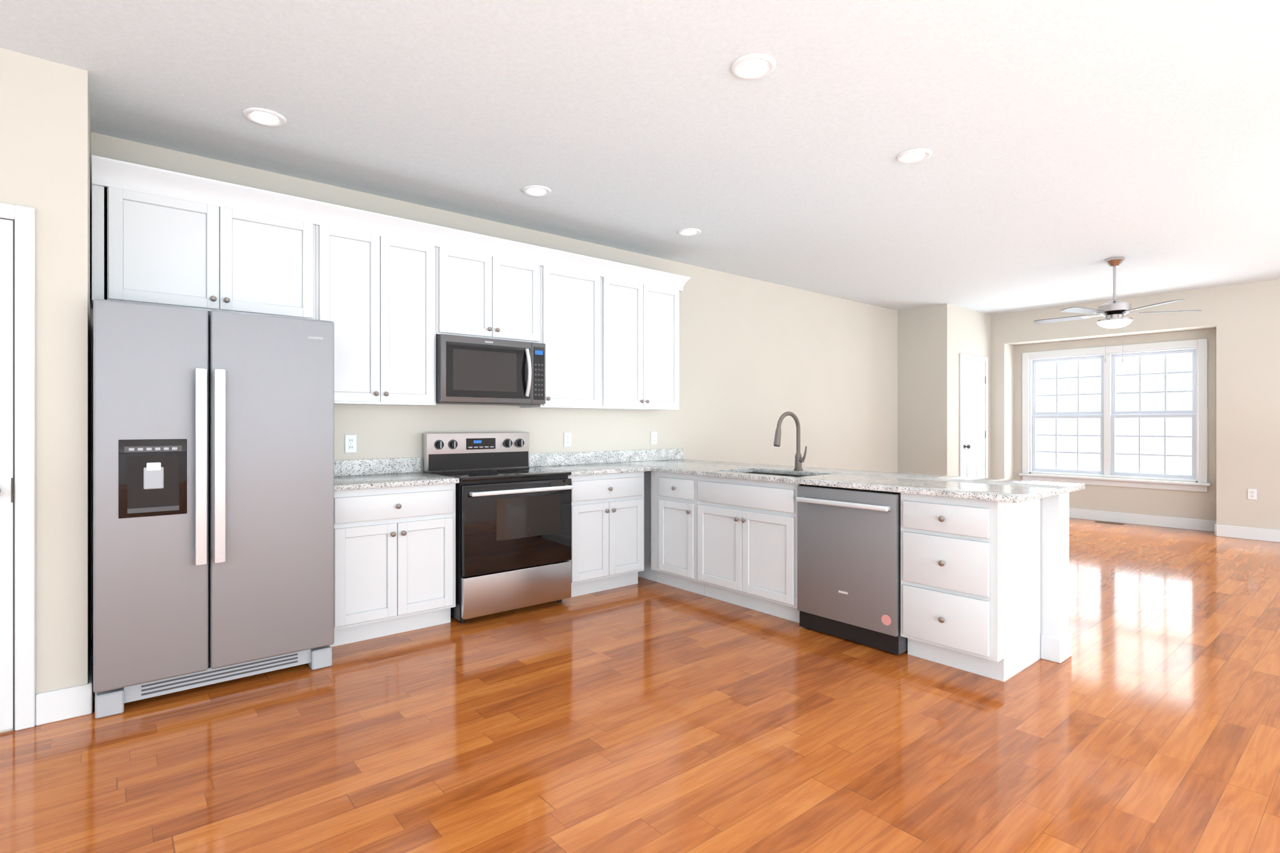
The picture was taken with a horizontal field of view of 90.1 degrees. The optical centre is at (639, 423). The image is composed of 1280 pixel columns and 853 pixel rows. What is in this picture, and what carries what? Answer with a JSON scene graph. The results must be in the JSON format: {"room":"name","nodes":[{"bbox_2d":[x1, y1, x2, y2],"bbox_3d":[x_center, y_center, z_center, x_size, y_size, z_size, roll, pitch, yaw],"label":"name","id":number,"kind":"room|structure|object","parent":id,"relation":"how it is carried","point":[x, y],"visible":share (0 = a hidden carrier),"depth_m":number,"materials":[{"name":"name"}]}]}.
{"room":"kitchen","nodes":[
{"label":"kitchen","id":0,"kind":"room"},
{"bbox_2d":[0,47,91,733],"bbox_3d":[-4.023,-0.135,1.965,3.535,2.770,0.890,0,0,-40],"label":"wall","id":1,"kind":"structure","parent":0,"point":[45,149],"depth_m":2.69,"materials":[{"name":"paint"}]},
{"bbox_2d":[0,218,14,731],"bbox_3d":[-2.824,0.210,2.327,0.778,2.079,0.086,0,0,-40],"label":"door","id":2,"kind":"structure","parent":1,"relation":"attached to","point":[7,474],"depth_m":2.59,"materials":[{"name":"white wood"}]},
{"bbox_2d":[0,202,34,730],"bbox_3d":[-2.845,0.180,2.354,0.900,2.140,0.019,0,0,-40],"label":"door frame","id":3,"kind":"structure","parent":1,"relation":"attached to","point":[24,217],"depth_m":2.62,"materials":[{"name":"white wood"}]},
{"bbox_2d":[91,131,897,639],"bbox_3d":[0.207,-0.135,5.977,8.370,2.770,0.140,0,0,-40],"label":"wall","id":4,"kind":"structure","parent":0,"point":[757,359],"depth_m":6.34,"materials":[{"name":"paint"}]},
{"bbox_2d":[80,638,93,716],"bbox_3d":[-2.609,1.185,3.041,0.015,0.130,0.763,0,0,-40],"label":"baseboard","id":5,"kind":"structure","parent":4,"relation":"attached to","point":[86,690],"depth_m":2.75,"materials":[{"name":"white wood"}]},
{"bbox_2d":[91,172,236,313],"bbox_3d":[-2.528,-0.895,3.395,0.575,0.590,0.322,0,0,-40],"label":"upper cabinet","id":6,"kind":"object","parent":4,"relation":"attached to","point":[152,244],"depth_m":3.27,"materials":[{"name":"white wood"}]},
{"bbox_2d":[236,200,319,319],"bbox_3d":[-2.191,-0.895,3.676,0.531,0.590,0.322,0,0,-40],"label":"upper cabinet","id":7,"kind":"object","parent":4,"relation":"attached to","point":[278,250],"depth_m":3.60,"materials":[{"name":"white wood"}]},
{"bbox_2d":[344,434,356,453],"bbox_3d":[-1.875,0.130,4.146,0.075,0.119,0.008,0,0,-40],"label":"outlet","id":8,"kind":"object","parent":4,"relation":"attached to","point":[350,443],"visible":1,"depth_m":4.14,"materials":[{"name":"white plastic"}]},
{"bbox_2d":[319,217,451,406],"bbox_3d":[-1.709,-0.656,4.078,0.868,1.068,0.322,0,0,-40],"label":"upper cabinet","id":9,"kind":"object","parent":4,"relation":"attached to","point":[390,297],"depth_m":3.97,"materials":[{"name":"white wood"}]},
{"bbox_2d":[451,242,544,343],"bbox_3d":[-1.128,-0.890,4.562,0.788,0.600,0.322,0,0,-40],"label":"upper cabinet","id":10,"kind":"object","parent":4,"relation":"attached to","point":[496,294],"depth_m":4.46,"materials":[{"name":"white wood"}]},
{"bbox_2d":[435,334,545,405],"bbox_3d":[-1.087,-0.360,4.516,0.782,0.444,0.441,0,0,-40],"label":"microwave","id":11,"kind":"object","parent":10,"relation":"attached to","point":[472,370],"visible":0.98,"depth_m":4.36,"materials":[{"name":"grey metal"}]},
{"bbox_2d":[520,260,611,409],"bbox_3d":[-0.613,-0.656,4.991,0.695,1.068,0.322,0,0,-40],"label":"upper cabinet","id":12,"kind":"object","parent":4,"relation":"attached to","point":[578,300],"depth_m":4.90,"materials":[{"name":"white wood"}]},
{"bbox_2d":[563,432,571,446],"bbox_3d":[-0.590,0.130,5.216,0.075,0.119,0.008,0,0,-40],"label":"outlet","id":13,"kind":"object","parent":4,"relation":"attached to","point":[567,439],"visible":1,"depth_m":5.21,"materials":[{"name":"white plastic"}]},
{"bbox_2d":[611,272,681,410],"bbox_3d":[-0.102,-0.656,5.416,0.922,1.068,0.322,0,0,-40],"label":"upper cabinet","id":14,"kind":"object","parent":4,"relation":"attached to","point":[645,313],"depth_m":5.32,"materials":[{"name":"white wood"}]},
{"bbox_2d":[650,431,656,444],"bbox_3d":[0.128,0.130,5.814,0.075,0.119,0.008,0,0,-40],"label":"outlet","id":15,"kind":"object","parent":4,"relation":"attached to","point":[653,437],"visible":1,"depth_m":5.81,"materials":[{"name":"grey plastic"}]},
{"bbox_2d":[0,518,1279,852],"bbox_3d":[2.204,1.300,2.213,13.820,0.100,8.600,0,0,-40],"label":"floor","id":16,"kind":"structure","parent":0,"point":[643,715],"depth_m":2.52,"materials":[{"name":"brown wood"}]},
{"bbox_2d":[93,298,334,718],"bbox_3d":[-2.176,0.359,3.275,0.940,1.777,0.892,0,0,-40],"label":"refrigerator","id":17,"kind":"object","parent":16,"relation":"on","point":[213,496],"visible":1,"depth_m":2.92,"materials":[{"name":"grey metal"}]},
{"bbox_2d":[329,483,455,646],"bbox_3d":[-1.594,0.809,3.940,0.725,0.882,0.575,0,0,-40],"label":"base cabinet","id":18,"kind":"object","parent":16,"relation":"on","point":[394,560],"depth_m":3.71,"materials":[{"name":"white wood"}]},
{"bbox_2d":[334,457,459,490],"bbox_3d":[-1.605,0.300,3.952,0.743,0.132,0.647,0,0,-40],"label":"countertop","id":19,"kind":"structure","parent":18,"relation":"on","point":[364,474],"depth_m":4.09,"materials":[{"name":"grey stone"}]},
{"bbox_2d":[423,432,573,623],"bbox_3d":[-0.966,0.657,4.401,0.802,1.184,0.722,0,0,-40],"label":"electric range","id":20,"kind":"object","parent":16,"relation":"on","point":[513,530],"visible":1,"depth_m":4.20,"materials":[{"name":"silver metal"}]},
{"bbox_2d":[568,471,643,597],"bbox_3d":[-0.408,0.809,4.928,0.700,0.882,0.575,0,0,-40],"label":"base cabinet","id":21,"kind":"object","parent":16,"relation":"on","point":[607,509],"depth_m":4.70,"materials":[{"name":"white wood"}]},
{"bbox_2d":[529,450,649,476],"bbox_3d":[-0.417,0.300,4.942,0.723,0.132,0.647,0,0,-40],"label":"countertop","id":22,"kind":"structure","parent":21,"relation":"on","point":[594,462],"depth_m":5.17,"materials":[{"name":"grey stone"}]},
{"bbox_2d":[638,471,653,580],"bbox_3d":[0.151,0.809,5.404,0.480,0.882,0.550,0,0,-40],"label":"base cabinet","id":23,"kind":"object","parent":16,"relation":"on","point":[647,573],"depth_m":5.13,"materials":[{"name":"white wood"}]},
{"bbox_2d":[639,448,684,451],"bbox_3d":[0.129,0.300,5.390,0.390,0.132,0.657,0,0,-40],"label":"backsplash","id":24,"kind":"structure","parent":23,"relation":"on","point":[667,449],"depth_m":5.89,"materials":[{"name":"grey stone"}]},
{"bbox_2d":[653,471,750,593],"bbox_3d":[0.482,0.809,4.932,0.575,0.882,0.418,0,0,-40],"label":"base cabinet","id":25,"kind":"object","parent":16,"relation":"on","point":[677,497],"depth_m":4.72,"materials":[{"name":"white wood"}]},
{"bbox_2d":[695,503,799,623],"bbox_3d":[0.897,0.940,4.434,0.575,0.620,0.875,0,0,-40],"label":"base cabinet","id":26,"kind":"object","parent":16,"relation":"on","point":[746,554],"depth_m":4.21,"materials":[{"name":"white wood"}]},
{"bbox_2d":[796,485,907,654],"bbox_3d":[1.365,0.811,3.823,0.628,0.875,0.639,0,0,-40],"label":"dishwasher","id":27,"kind":"object","parent":16,"relation":"on","point":[849,564],"visible":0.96,"depth_m":3.62,"materials":[{"name":"grey metal"}]},
{"bbox_2d":[900,493,1040,681],"bbox_3d":[1.755,0.809,3.405,0.575,0.882,0.485,0,0,-40],"label":"base cabinet","id":28,"kind":"object","parent":16,"relation":"on","point":[970,585],"depth_m":3.21,"materials":[{"name":"white wood"}]},
{"bbox_2d":[621,450,1084,503],"bbox_3d":[1.069,0.300,4.494,0.985,0.132,3.237,0,0,-40],"label":"countertop","id":29,"kind":"structure","parent":28,"relation":"on","point":[1000,490],"depth_m":3.84,"materials":[{"name":"grey stone"}]},
{"bbox_2d":[742,471,806,484],"bbox_3d":[0.926,0.460,4.442,0.444,0.188,0.744,0,0,-40],"label":"undermount sink","id":30,"kind":"object","parent":29,"relation":"in","point":[775,474],"visible":0.02,"depth_m":4.69,"materials":[{"name":"silver metal"}]},
{"bbox_2d":[773,411,806,470],"bbox_3d":[1.055,0.124,4.487,0.300,0.421,0.103,0,0,-40],"label":"pull-down faucet","id":31,"kind":"object","parent":29,"relation":"on","point":[799,460],"visible":1,"depth_m":4.54,"materials":[{"name":"silver metal"}]},
{"bbox_2d":[1094,520,1124,524],"bbox_3d":[5.916,1.246,8.053,0.100,0.006,0.300,0,0,-40],"label":"floor vent","id":32,"kind":"object","parent":16,"relation":"in","point":[1109,522],"visible":0.96,"depth_m":8.03,"materials":[{"name":"gold metal"}]},
{"bbox_2d":[0,0,1279,314],"bbox_3d":[2.204,-1.570,2.213,13.820,0.100,8.600,0,0,-40],"label":"ceiling","id":33,"kind":"structure","parent":0,"point":[1072,144],"depth_m":3.21,"materials":[{"name":"paint"}]},
{"bbox_2d":[242,107,286,126],"bbox_3d":[-1.856,-1.514,3.165,0.188,0.010,0.188,0,0,-40],"label":"recessed light","id":34,"kind":"object","parent":33,"relation":"in","point":[264,117],"visible":0.98,"depth_m":3.16,"materials":[{"name":"white plastic"}]},
{"bbox_2d":[522,185,551,196],"bbox_3d":[-0.672,-1.514,4.165,0.188,0.010,0.188,0,0,-40],"label":"recessed light","id":35,"kind":"object","parent":33,"relation":"in","point":[536,190],"visible":0.98,"depth_m":4.16,"materials":[{"name":"white plastic"}]},
{"bbox_2d":[677,228,701,236],"bbox_3d":[0.390,-1.514,5.062,0.188,0.010,0.188,0,0,-40],"label":"recessed light","id":36,"kind":"object","parent":33,"relation":"in","point":[689,232],"visible":0.98,"depth_m":5.06,"materials":[{"name":"white plastic"}]},
{"bbox_2d":[731,53,775,79],"bbox_3d":[0.482,-1.514,2.718,0.188,0.010,0.188,0,0,-40],"label":"recessed light","id":37,"kind":"object","parent":33,"relation":"in","point":[754,66],"visible":1,"depth_m":2.71,"materials":[{"name":"white plastic"}]},
{"bbox_2d":[896,148,931,163],"bbox_3d":[1.551,-1.514,3.622,0.188,0.010,0.188,0,0,-40],"label":"recessed light","id":38,"kind":"object","parent":33,"relation":"in","point":[914,155],"visible":0.98,"depth_m":3.62,"materials":[{"name":"white plastic"}]},
{"bbox_2d":[1033,256,1201,362],"bbox_3d":[4.344,-1.044,5.940,1.277,0.949,1.224,0,0,-40],"label":"ceiling fan light","id":39,"kind":"object","parent":33,"relation":"hanging from","point":[1114,311],"visible":1,"depth_m":5.83,"materials":[{"name":"silver metal"}]},
{"bbox_2d":[897,303,990,478],"bbox_3d":[4.190,-0.135,8.867,1.450,2.770,0.800,0,0,-40],"label":"wall","id":40,"kind":"structure","parent":0,"point":[934,342],"depth_m":8.32,"materials":[{"name":"paint"}]},
{"bbox_2d":[959,353,988,478],"bbox_3d":[4.480,0.168,8.574,0.838,2.165,0.019,0,0,-40],"label":"door frame","id":41,"kind":"structure","parent":40,"relation":"attached to","point":[985,359],"depth_m":8.52,"materials":[{"name":"white wood"}]},
{"bbox_2d":[962,358,985,478],"bbox_3d":[4.501,0.198,8.547,0.716,2.104,0.086,0,0,-40],"label":"door","id":42,"kind":"structure","parent":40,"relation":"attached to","point":[974,383],"depth_m":8.56,"materials":[{"name":"white wood"}]},
{"bbox_2d":[1040,492,1071,663],"bbox_3d":[1.223,0.809,4.626,0.178,0.881,3.233,0,0,-40],"label":"wall","id":43,"kind":"structure","parent":0,"point":[1055,640],"depth_m":3.38,"materials":[{"name":"white paint"}]},
{"bbox_2d":[990,279,1279,529],"bbox_3d":[7.493,-0.135,6.191,0.480,2.770,7.540,0,0,-40],"label":"wall","id":44,"kind":"structure","parent":0,"point":[1237,326],"depth_m":7.34,"materials":[{"name":"paint"}]},
{"bbox_2d":[1018,338,1211,492],"bbox_3d":[5.984,-0.098,8.191,0.160,1.785,2.015,0,0,-40],"label":"window","id":45,"kind":"structure","parent":44,"relation":"in","point":[1108,414],"depth_m":8.16,"materials":[{"name":"white"}]},
{"bbox_2d":[1069,508,1213,531],"bbox_3d":[5.966,1.185,8.165,0.019,0.130,2.188,0,0,-40],"label":"baseboard","id":46,"kind":"structure","parent":44,"relation":"attached to","point":[1114,517],"depth_m":7.88,"materials":[{"name":"white wood"}]},
{"bbox_2d":[1210,523,1279,542],"bbox_3d":[8.059,1.185,5.130,0.019,0.130,5.185,0,0,-40],"label":"baseboard","id":47,"kind":"structure","parent":44,"relation":"attached to","point":[1220,530],"depth_m":6.91,"materials":[{"name":"white wood"}]},
{"bbox_2d":[1247,488,1256,499],"bbox_3d":[6.595,0.760,6.887,0.008,0.119,0.075,0,0,-40],"label":"outlet","id":48,"kind":"object","parent":44,"relation":"attached to","point":[1252,494],"visible":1,"depth_m":6.88,"materials":[{"name":"grey plastic"}]},
{"label":"outside","id":49,"kind":"structure","parent":0,"visible":0},
{"bbox_2d":[1036,353,1193,475],"bbox_3d":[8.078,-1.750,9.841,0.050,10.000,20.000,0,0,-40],"label":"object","id":50,"kind":"structure","parent":49,"point":[1095,462],"depth_m":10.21,"materials":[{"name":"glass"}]}
]}

